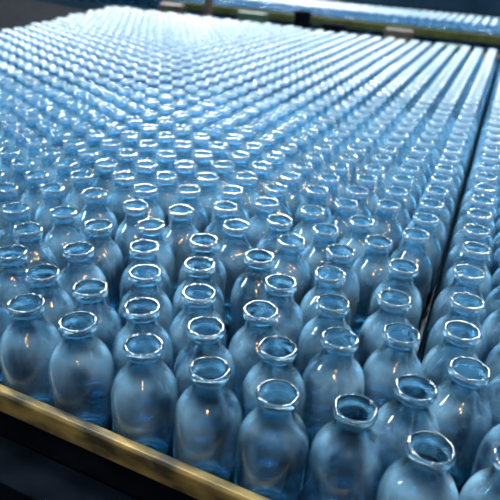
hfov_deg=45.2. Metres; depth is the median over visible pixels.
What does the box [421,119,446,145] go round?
glass bottle
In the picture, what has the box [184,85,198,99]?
glass bottle
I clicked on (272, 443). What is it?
glass bottle
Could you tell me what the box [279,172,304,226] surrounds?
glass bottle
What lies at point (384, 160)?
glass bottle
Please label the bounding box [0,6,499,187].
glass bottles
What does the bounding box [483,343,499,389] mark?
glass bottle
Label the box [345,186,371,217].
glass bottle
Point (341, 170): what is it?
glass bottle
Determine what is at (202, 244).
glass bottle
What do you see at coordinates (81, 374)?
glass bottle
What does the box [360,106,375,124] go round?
glass bottle
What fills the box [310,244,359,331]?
glass bottle
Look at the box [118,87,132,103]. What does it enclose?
glass bottle
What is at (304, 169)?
glass bottle
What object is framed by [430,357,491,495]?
glass bottle
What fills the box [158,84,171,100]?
glass bottle
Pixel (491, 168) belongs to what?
glass bottle
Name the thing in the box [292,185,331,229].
glass bottle
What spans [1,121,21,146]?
glass bottle
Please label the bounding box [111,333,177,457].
glass bottle
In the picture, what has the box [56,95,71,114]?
glass bottle
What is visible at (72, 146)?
glass bottle
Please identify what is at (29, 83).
glass bottle
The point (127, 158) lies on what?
glass bottle
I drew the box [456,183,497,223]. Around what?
glass bottle
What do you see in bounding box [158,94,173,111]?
glass bottle
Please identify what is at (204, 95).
glass bottle
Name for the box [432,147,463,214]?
glass bottle
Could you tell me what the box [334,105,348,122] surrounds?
glass bottle
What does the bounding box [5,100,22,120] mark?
glass bottle
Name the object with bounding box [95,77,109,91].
glass bottle
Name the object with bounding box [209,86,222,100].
glass bottle
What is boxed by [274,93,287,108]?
glass bottle
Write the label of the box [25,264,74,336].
glass bottle
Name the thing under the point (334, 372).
glass bottle
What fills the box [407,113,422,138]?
glass bottle
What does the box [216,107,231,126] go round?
glass bottle
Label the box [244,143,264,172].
glass bottle
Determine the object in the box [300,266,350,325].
glass bottle
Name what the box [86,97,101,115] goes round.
glass bottle
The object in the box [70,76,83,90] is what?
glass bottle
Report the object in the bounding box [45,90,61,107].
glass bottle
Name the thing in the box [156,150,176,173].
glass bottle
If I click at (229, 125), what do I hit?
glass bottle
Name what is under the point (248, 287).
glass bottle
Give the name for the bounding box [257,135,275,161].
glass bottle
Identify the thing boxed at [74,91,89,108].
glass bottle
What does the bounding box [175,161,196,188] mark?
glass bottle
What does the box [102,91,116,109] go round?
glass bottle
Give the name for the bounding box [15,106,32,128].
glass bottle
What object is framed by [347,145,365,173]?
glass bottle
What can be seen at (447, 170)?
glass bottle
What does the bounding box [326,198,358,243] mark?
glass bottle
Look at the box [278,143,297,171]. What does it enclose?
glass bottle
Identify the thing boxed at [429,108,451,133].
glass bottle
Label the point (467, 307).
glass bottle
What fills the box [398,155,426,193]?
glass bottle
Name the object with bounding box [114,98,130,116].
glass bottle
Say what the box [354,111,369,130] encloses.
glass bottle
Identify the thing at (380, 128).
glass bottle
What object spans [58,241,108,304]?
glass bottle
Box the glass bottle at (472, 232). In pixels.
[436,224,491,297]
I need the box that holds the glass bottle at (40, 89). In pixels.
[33,84,48,100]
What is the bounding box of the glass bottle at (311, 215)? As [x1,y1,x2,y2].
[290,205,324,251]
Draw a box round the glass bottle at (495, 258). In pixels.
[490,247,499,277]
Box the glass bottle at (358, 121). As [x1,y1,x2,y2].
[347,116,363,137]
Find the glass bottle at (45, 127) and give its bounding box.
[36,121,55,147]
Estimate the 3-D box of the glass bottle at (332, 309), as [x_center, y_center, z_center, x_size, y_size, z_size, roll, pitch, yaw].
[0.086,0.123,0.691,0.068,0.150,0.068,-8,29,-23]
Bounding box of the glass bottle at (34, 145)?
[25,138,46,169]
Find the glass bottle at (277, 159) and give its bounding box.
[265,152,285,183]
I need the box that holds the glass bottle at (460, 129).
[443,126,470,184]
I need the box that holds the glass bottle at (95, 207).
[76,188,118,240]
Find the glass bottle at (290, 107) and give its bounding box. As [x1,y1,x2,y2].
[282,103,296,120]
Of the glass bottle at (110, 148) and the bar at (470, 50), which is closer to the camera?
the glass bottle at (110, 148)
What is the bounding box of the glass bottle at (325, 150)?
[314,144,332,173]
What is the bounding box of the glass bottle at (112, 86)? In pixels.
[106,82,120,97]
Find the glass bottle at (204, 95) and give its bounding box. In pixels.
[197,90,210,106]
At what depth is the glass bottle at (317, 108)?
1.50 m
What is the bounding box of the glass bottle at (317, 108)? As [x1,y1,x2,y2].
[308,104,322,121]
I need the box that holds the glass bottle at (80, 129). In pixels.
[72,122,90,148]
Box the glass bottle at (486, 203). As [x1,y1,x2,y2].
[452,195,494,238]
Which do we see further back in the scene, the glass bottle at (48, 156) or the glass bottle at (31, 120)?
the glass bottle at (31, 120)
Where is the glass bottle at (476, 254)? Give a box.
[440,242,491,299]
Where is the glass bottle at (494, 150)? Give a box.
[469,146,499,175]
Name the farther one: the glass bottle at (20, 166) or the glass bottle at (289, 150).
the glass bottle at (289, 150)
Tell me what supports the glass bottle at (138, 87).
on the conveyor at (26, 473)
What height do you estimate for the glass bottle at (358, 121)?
0.150 m
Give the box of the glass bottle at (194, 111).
[187,106,202,126]
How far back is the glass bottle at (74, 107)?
1.36 m
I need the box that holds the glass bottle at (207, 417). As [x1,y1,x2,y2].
[173,356,242,482]
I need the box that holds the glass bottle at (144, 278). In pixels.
[118,264,172,334]
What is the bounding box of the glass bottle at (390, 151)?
[379,146,399,175]
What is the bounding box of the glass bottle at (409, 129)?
[397,124,414,152]
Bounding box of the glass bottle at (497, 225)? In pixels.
[495,218,499,235]
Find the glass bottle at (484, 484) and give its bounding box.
[459,443,499,499]
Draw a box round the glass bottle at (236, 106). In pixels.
[227,101,242,119]
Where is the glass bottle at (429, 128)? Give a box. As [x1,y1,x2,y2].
[416,125,442,154]
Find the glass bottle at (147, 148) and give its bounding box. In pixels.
[136,140,157,162]
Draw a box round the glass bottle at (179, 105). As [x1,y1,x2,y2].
[172,100,187,112]
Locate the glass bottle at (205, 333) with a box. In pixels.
[173,316,235,398]
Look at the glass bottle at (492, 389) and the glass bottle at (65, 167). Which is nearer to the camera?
the glass bottle at (492, 389)
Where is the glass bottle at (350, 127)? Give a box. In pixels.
[340,122,356,145]
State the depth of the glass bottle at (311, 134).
1.28 m
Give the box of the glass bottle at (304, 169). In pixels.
[292,162,314,199]
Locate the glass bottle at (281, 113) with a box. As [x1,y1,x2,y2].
[272,108,287,127]
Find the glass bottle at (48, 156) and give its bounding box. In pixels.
[37,148,60,182]
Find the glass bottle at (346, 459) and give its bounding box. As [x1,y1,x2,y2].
[303,393,383,499]
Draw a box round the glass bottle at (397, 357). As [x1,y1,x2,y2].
[362,322,423,409]
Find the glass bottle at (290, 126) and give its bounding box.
[280,121,296,143]
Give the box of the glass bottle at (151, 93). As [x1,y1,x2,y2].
[145,88,159,105]
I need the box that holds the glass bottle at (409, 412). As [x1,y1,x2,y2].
[372,374,440,473]
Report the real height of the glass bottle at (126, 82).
0.150 m
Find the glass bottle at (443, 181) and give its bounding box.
[417,175,454,253]
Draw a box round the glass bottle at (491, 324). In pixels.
[482,309,499,362]
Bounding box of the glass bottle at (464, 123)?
[447,120,472,178]
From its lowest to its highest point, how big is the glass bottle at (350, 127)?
0.150 m
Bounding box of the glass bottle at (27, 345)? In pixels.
[0,293,61,404]
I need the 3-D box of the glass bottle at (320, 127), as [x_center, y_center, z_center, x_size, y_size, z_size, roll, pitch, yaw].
[0.149,-0.216,1.378,0.066,0.150,0.066,-2,27,-13]
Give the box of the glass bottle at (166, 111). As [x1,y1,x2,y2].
[157,105,174,119]
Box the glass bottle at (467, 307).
[423,292,486,362]
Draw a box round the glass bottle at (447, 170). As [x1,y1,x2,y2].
[422,165,457,239]
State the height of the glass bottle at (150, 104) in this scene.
0.150 m
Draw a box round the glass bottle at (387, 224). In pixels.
[371,199,402,257]
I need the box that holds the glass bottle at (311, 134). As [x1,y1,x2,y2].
[300,128,317,151]
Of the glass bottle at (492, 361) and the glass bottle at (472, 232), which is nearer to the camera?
the glass bottle at (492, 361)
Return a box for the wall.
[334,0,499,15]
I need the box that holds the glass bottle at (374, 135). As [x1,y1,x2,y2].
[362,130,379,154]
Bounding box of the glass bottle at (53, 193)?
[34,183,76,239]
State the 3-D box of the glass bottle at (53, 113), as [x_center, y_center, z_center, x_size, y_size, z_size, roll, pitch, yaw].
[-0.430,-0.240,1.345,0.068,0.150,0.068,-4,28,-15]
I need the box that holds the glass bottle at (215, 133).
[206,126,224,148]
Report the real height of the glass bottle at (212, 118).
0.150 m
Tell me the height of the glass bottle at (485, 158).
0.150 m
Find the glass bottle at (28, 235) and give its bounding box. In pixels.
[12,222,57,267]
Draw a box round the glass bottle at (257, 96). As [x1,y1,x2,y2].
[249,92,262,107]
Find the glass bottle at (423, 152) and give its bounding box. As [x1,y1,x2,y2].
[411,147,431,182]
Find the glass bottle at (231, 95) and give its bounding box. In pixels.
[223,91,237,106]
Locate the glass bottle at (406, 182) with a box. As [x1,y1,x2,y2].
[383,175,416,218]
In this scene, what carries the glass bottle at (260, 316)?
on the conveyor at (26, 473)
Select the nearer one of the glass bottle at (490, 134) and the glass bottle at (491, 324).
the glass bottle at (491, 324)
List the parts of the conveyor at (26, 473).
frame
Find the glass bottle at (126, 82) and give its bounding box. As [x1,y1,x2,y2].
[121,78,134,92]
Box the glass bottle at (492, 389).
[483,375,499,428]
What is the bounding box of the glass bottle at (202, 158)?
[192,150,214,175]
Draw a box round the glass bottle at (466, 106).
[455,104,477,156]
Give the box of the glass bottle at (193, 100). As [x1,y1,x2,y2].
[185,95,199,112]
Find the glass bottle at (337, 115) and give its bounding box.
[327,110,342,128]
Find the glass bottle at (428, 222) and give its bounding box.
[398,213,441,310]
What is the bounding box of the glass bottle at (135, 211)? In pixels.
[114,200,148,268]
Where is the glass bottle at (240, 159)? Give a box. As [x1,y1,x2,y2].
[230,151,251,181]
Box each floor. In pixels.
[0,0,87,32]
[37,0,499,24]
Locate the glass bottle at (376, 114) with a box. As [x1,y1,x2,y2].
[366,101,380,119]
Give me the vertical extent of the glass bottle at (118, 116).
0.150 m
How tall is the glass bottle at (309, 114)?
0.150 m
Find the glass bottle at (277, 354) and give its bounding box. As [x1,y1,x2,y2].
[240,336,305,420]
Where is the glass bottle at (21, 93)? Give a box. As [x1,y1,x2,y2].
[16,89,31,106]
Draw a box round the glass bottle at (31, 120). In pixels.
[24,114,42,137]
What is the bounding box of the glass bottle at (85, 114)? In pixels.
[78,108,95,130]
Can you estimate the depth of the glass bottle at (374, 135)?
1.30 m
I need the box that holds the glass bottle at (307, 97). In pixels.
[299,94,312,108]
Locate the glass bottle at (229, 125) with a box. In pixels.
[220,119,236,142]
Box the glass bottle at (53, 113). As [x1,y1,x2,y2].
[46,108,64,129]
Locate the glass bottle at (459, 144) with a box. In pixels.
[436,139,465,206]
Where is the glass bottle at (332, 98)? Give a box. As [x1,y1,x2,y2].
[323,95,336,109]
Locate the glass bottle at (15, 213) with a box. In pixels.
[0,202,43,246]
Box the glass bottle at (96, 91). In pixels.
[90,86,105,102]
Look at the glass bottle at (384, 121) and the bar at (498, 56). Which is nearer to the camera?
the glass bottle at (384, 121)
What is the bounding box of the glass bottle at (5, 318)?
[0,302,10,384]
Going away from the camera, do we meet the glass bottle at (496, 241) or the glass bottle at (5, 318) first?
the glass bottle at (5, 318)
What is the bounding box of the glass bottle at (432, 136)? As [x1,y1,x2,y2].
[411,132,439,161]
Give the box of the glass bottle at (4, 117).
[0,113,9,136]
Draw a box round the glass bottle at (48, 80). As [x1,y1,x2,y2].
[43,75,57,89]
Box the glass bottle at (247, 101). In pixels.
[239,96,253,113]
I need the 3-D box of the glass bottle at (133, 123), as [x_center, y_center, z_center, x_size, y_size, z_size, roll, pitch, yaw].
[-0.252,-0.215,1.319,0.066,0.150,0.066,-9,29,-25]
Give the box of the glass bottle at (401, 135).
[391,131,410,161]
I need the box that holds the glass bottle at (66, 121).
[58,115,76,138]
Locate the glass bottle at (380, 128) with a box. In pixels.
[369,124,386,147]
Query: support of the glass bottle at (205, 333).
on the conveyor at (26, 473)
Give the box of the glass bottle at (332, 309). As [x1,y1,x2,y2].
[295,293,355,376]
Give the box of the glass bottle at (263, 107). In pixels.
[254,102,269,120]
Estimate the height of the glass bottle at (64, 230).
0.150 m
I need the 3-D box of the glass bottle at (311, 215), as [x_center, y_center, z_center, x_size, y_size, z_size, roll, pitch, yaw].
[0.088,0.006,0.925,0.066,0.150,0.066,13,28,18]
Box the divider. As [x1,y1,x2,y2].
[417,79,494,358]
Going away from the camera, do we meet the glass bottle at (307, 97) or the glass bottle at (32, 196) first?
the glass bottle at (32, 196)
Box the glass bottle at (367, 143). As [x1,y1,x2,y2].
[355,137,372,164]
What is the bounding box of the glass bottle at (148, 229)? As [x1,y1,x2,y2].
[127,219,174,304]
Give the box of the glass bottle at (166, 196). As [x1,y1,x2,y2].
[154,172,178,226]
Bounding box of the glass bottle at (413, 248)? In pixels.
[389,228,432,328]
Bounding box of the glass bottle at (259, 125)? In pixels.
[250,120,266,142]
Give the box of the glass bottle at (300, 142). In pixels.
[290,136,308,161]
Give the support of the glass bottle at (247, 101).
on the conveyor at (26, 473)
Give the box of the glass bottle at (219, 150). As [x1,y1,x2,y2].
[209,142,230,168]
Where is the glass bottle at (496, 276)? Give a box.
[492,267,499,289]
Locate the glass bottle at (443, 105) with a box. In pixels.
[439,103,454,126]
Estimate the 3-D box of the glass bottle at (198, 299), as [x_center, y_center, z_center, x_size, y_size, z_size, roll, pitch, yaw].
[-0.061,0.113,0.692,0.068,0.150,0.068,26,34,37]
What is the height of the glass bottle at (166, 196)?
0.150 m
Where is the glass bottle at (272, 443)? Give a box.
[233,379,308,499]
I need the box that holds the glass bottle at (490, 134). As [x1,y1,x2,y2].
[471,131,499,167]
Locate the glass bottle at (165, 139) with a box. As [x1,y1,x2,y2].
[156,132,175,152]
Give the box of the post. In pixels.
[204,0,212,18]
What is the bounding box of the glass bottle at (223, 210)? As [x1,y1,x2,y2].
[204,201,238,242]
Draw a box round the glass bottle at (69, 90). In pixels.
[63,85,78,101]
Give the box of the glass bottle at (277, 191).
[254,183,292,232]
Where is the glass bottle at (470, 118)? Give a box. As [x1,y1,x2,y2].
[449,114,474,171]
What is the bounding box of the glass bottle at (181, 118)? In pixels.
[173,111,189,127]
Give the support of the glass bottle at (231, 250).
on the conveyor at (26, 473)
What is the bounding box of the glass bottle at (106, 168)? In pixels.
[92,159,117,199]
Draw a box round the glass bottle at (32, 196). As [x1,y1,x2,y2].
[20,170,49,221]
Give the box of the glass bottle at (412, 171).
[391,164,421,204]
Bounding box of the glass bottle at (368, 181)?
[355,174,378,215]
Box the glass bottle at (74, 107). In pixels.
[67,102,83,122]
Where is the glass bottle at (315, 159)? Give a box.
[304,152,323,184]
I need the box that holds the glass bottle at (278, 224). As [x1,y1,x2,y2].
[255,214,292,255]
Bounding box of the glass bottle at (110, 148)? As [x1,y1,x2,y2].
[98,140,120,163]
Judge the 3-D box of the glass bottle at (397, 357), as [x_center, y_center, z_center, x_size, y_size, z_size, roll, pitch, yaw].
[0.150,0.150,0.646,0.066,0.150,0.066,3,27,-3]
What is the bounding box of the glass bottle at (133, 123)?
[125,117,143,139]
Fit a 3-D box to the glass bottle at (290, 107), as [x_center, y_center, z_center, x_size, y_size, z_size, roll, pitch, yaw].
[0.094,-0.295,1.528,0.066,0.150,0.066,-7,28,-20]
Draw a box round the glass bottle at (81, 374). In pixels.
[48,311,114,430]
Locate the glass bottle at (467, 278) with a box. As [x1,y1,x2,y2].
[421,264,486,362]
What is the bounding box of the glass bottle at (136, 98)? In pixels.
[130,93,144,110]
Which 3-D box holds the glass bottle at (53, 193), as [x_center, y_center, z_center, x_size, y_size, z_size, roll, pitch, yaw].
[-0.303,-0.029,0.941,0.066,0.150,0.066,9,27,9]
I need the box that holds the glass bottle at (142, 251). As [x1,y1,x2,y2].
[119,240,170,302]
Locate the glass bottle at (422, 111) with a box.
[411,107,426,131]
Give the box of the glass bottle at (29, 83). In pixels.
[24,79,39,94]
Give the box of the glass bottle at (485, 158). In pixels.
[465,154,499,188]
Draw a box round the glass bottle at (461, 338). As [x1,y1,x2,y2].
[421,320,480,385]
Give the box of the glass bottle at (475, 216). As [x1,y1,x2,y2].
[447,209,493,256]
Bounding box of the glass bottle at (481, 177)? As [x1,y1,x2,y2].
[457,172,497,217]
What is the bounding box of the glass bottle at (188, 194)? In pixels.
[168,184,208,232]
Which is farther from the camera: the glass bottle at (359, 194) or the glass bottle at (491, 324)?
the glass bottle at (359, 194)
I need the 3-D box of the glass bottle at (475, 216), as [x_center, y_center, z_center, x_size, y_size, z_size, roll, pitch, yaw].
[0.348,0.010,0.954,0.066,0.150,0.066,-12,31,-29]
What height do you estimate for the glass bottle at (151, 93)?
0.150 m
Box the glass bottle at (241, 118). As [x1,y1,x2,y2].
[232,113,248,134]
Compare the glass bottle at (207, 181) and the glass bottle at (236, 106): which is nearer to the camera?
the glass bottle at (207, 181)
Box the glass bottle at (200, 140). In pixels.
[191,133,210,153]
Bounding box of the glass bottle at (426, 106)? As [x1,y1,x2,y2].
[415,102,429,124]
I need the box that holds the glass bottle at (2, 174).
[0,170,5,182]
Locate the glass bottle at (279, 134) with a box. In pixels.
[269,128,286,152]
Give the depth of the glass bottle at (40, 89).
1.50 m
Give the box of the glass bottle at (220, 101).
[212,96,226,112]
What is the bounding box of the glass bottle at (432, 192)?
[411,186,450,270]
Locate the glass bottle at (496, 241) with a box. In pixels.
[493,232,499,252]
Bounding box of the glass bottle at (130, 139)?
[119,132,140,155]
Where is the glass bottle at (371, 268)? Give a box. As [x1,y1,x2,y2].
[352,235,392,335]
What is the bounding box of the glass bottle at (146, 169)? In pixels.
[134,160,157,185]
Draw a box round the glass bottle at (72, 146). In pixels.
[62,139,83,168]
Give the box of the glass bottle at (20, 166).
[9,158,34,200]
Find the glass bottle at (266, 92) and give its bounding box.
[258,88,271,101]
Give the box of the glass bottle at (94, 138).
[85,131,105,158]
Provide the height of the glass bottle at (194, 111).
0.150 m
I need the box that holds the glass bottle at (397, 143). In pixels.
[385,138,405,166]
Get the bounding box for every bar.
[219,19,499,54]
[356,38,499,58]
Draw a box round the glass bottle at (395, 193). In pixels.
[372,186,410,229]
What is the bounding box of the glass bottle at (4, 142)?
[0,137,9,164]
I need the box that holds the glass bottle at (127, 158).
[116,149,137,176]
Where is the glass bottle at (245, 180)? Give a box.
[235,172,259,218]
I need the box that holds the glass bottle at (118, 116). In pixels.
[110,110,127,131]
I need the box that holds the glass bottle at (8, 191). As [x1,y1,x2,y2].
[0,182,31,228]
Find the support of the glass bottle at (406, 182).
on the conveyor at (26, 473)
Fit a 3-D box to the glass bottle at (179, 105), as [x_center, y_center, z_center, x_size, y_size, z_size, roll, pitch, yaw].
[-0.175,-0.294,1.489,0.066,0.150,0.066,11,27,13]
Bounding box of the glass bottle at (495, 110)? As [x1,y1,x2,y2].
[481,108,499,130]
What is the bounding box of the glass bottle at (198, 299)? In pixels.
[169,284,225,368]
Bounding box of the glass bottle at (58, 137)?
[49,130,69,158]
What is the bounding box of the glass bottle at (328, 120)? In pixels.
[319,116,334,135]
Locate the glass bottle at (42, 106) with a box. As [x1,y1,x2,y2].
[36,101,53,121]
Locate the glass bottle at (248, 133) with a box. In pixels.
[238,127,255,151]
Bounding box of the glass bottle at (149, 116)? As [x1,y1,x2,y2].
[141,110,158,128]
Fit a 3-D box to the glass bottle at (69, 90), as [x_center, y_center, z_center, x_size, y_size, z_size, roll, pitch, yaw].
[-0.460,-0.348,1.556,0.066,0.150,0.066,-4,28,-16]
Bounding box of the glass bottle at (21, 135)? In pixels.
[13,129,33,157]
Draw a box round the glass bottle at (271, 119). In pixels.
[262,114,277,134]
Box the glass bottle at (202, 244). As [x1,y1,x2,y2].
[178,233,226,325]
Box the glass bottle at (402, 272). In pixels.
[367,259,421,329]
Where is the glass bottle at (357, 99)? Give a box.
[348,95,361,111]
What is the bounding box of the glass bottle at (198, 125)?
[189,118,206,137]
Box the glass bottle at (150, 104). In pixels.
[143,99,159,118]
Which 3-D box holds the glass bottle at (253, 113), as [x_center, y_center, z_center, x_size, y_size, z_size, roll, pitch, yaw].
[-0.001,-0.269,1.463,0.066,0.150,0.066,-3,27,-13]
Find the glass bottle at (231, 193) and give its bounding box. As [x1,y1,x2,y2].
[210,185,249,222]
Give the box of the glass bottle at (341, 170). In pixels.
[329,163,350,197]
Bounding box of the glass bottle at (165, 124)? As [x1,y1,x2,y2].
[157,118,174,133]
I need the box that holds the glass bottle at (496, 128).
[476,125,499,150]
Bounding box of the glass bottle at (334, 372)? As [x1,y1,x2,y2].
[302,327,364,462]
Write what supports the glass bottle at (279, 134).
on the conveyor at (26, 473)
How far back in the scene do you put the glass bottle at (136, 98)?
1.49 m
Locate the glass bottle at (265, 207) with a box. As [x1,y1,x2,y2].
[247,197,278,248]
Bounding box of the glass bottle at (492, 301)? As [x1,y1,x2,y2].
[485,285,499,317]
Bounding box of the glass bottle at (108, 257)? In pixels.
[83,219,124,313]
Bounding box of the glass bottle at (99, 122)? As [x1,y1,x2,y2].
[91,115,108,139]
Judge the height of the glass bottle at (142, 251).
0.150 m
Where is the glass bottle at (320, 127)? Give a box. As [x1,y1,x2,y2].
[310,122,326,143]
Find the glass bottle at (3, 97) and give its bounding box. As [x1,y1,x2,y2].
[0,94,12,113]
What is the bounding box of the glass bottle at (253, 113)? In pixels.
[244,107,259,126]
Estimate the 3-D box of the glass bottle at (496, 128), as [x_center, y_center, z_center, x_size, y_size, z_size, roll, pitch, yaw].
[0.582,-0.226,1.460,0.066,0.150,0.066,24,33,35]
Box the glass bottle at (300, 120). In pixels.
[290,115,306,135]
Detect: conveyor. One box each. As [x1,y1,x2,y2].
[0,84,493,499]
[184,13,499,51]
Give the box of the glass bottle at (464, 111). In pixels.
[452,109,476,151]
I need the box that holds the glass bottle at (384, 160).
[372,154,392,187]
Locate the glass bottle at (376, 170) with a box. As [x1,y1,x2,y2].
[364,164,385,199]
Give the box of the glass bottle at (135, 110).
[128,104,143,117]
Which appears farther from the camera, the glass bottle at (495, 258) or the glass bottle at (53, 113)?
the glass bottle at (53, 113)
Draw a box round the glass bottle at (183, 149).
[173,141,193,163]
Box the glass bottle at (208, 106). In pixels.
[200,101,215,118]
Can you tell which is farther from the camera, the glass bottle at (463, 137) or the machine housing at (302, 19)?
the machine housing at (302, 19)
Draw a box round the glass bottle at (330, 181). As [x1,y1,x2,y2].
[318,173,340,216]
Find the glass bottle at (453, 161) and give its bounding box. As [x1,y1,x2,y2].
[427,155,460,228]
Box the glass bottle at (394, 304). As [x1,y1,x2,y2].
[355,289,411,367]
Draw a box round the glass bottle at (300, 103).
[291,98,304,114]
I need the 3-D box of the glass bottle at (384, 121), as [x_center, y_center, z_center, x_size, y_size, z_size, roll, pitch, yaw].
[0.310,-0.242,1.454,0.066,0.150,0.066,13,28,17]
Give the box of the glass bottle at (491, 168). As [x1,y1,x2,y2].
[463,163,499,197]
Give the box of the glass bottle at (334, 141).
[323,136,341,162]
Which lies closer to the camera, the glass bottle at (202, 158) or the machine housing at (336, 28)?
the glass bottle at (202, 158)
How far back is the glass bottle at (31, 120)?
1.25 m
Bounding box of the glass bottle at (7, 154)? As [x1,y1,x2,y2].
[0,147,21,182]
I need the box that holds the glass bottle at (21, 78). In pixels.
[17,74,31,88]
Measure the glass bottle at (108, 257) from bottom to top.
0.150 m
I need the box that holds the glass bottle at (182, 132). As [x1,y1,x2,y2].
[173,125,192,142]
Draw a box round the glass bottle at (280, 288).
[261,274,303,366]
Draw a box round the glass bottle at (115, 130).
[105,123,124,148]
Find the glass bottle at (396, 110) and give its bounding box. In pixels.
[386,107,400,130]
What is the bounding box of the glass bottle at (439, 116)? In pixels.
[425,113,448,139]
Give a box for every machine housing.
[159,3,183,14]
[237,11,268,24]
[293,10,310,29]
[321,22,345,34]
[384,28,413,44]
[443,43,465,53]
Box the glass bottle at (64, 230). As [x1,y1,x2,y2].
[43,206,86,271]
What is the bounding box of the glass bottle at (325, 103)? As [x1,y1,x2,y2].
[316,99,330,115]
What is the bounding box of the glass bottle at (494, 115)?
[479,113,499,137]
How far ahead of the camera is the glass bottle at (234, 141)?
1.21 m
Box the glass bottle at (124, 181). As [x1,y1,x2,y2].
[106,171,135,225]
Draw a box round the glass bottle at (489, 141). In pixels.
[471,138,499,168]
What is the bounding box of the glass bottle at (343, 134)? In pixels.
[332,129,349,153]
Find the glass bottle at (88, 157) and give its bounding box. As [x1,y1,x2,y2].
[76,149,99,181]
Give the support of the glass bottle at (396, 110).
on the conveyor at (26, 473)
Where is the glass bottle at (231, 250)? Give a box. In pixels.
[216,219,253,325]
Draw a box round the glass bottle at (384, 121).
[374,117,391,140]
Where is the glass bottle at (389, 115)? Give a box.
[381,112,396,133]
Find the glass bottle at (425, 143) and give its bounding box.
[411,139,435,171]
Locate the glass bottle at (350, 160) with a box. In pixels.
[338,154,358,185]
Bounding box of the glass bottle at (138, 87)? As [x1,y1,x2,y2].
[133,83,146,98]
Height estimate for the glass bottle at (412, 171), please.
0.150 m
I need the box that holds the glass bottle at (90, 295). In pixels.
[70,279,121,355]
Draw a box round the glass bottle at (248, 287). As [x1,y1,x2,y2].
[228,249,274,347]
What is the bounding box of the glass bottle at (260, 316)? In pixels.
[228,300,281,401]
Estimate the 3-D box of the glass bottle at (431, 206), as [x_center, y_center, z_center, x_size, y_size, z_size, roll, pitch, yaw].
[0.283,-0.008,0.981,0.066,0.150,0.066,-2,27,-11]
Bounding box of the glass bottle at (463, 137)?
[440,132,468,195]
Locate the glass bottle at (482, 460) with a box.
[469,424,499,477]
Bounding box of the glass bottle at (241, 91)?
[234,87,247,101]
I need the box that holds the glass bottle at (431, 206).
[406,199,445,287]
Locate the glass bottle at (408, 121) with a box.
[402,118,418,146]
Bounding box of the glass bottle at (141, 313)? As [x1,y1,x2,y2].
[112,297,172,375]
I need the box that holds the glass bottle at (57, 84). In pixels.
[52,80,66,94]
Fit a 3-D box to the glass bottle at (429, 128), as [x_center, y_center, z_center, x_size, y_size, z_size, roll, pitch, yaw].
[0.419,-0.216,1.416,0.066,0.150,0.066,-5,28,-18]
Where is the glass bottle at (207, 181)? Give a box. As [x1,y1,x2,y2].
[195,172,221,223]
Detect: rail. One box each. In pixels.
[0,384,270,499]
[72,0,499,48]
[163,0,499,44]
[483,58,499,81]
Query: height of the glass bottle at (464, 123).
0.150 m
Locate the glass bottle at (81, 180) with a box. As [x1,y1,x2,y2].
[65,170,93,216]
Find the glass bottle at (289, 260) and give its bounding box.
[271,234,310,306]
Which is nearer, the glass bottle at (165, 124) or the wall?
the glass bottle at (165, 124)
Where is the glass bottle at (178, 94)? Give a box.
[171,89,184,100]
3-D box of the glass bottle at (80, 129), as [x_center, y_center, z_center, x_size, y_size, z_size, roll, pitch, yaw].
[-0.347,-0.188,1.253,0.066,0.150,0.066,1,27,-6]
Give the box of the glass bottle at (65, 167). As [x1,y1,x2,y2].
[52,159,77,197]
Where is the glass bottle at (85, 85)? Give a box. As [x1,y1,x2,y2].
[80,81,94,96]
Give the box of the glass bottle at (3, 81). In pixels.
[0,78,13,93]
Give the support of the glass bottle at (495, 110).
on the conveyor at (26, 473)
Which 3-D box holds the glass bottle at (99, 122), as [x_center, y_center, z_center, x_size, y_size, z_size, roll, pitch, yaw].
[-0.324,-0.215,1.310,0.066,0.150,0.066,-13,31,-31]
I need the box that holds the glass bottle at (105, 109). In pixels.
[98,103,114,123]
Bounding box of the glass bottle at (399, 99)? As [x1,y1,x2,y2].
[395,97,409,117]
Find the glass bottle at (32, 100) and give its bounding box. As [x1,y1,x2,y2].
[26,95,42,113]
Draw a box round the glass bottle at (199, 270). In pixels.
[172,256,224,322]
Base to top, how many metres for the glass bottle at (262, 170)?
0.150 m
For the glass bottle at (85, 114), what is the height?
0.150 m
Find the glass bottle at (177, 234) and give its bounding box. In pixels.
[163,204,199,291]
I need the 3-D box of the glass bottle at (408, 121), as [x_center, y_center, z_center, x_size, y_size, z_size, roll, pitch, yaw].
[0.378,-0.242,1.463,0.066,0.150,0.066,21,31,31]
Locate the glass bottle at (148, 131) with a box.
[139,124,157,142]
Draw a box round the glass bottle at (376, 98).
[372,96,385,114]
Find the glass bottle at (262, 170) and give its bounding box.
[251,162,273,196]
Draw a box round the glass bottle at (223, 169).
[213,161,236,194]
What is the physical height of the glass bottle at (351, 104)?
0.150 m
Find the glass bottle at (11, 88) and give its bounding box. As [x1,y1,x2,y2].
[5,83,20,99]
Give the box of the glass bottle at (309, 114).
[300,109,314,128]
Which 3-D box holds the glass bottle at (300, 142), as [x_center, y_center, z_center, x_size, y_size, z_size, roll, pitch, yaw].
[0.097,-0.163,1.265,0.066,0.150,0.066,-7,29,-21]
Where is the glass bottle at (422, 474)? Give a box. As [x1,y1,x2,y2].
[375,430,458,499]
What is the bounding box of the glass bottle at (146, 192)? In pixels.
[132,184,165,227]
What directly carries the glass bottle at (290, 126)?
on the conveyor at (26, 473)
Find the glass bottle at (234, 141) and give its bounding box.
[224,134,243,160]
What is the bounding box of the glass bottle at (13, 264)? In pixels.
[0,245,28,305]
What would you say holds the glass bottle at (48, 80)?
on the conveyor at (26, 473)
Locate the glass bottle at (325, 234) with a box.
[302,223,339,282]
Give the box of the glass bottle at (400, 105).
[391,102,405,123]
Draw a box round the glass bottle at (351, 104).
[341,100,355,116]
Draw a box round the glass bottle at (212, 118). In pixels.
[203,112,218,132]
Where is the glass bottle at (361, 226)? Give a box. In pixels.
[338,215,374,266]
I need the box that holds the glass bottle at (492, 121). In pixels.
[475,119,499,152]
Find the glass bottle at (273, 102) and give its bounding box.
[264,97,278,113]

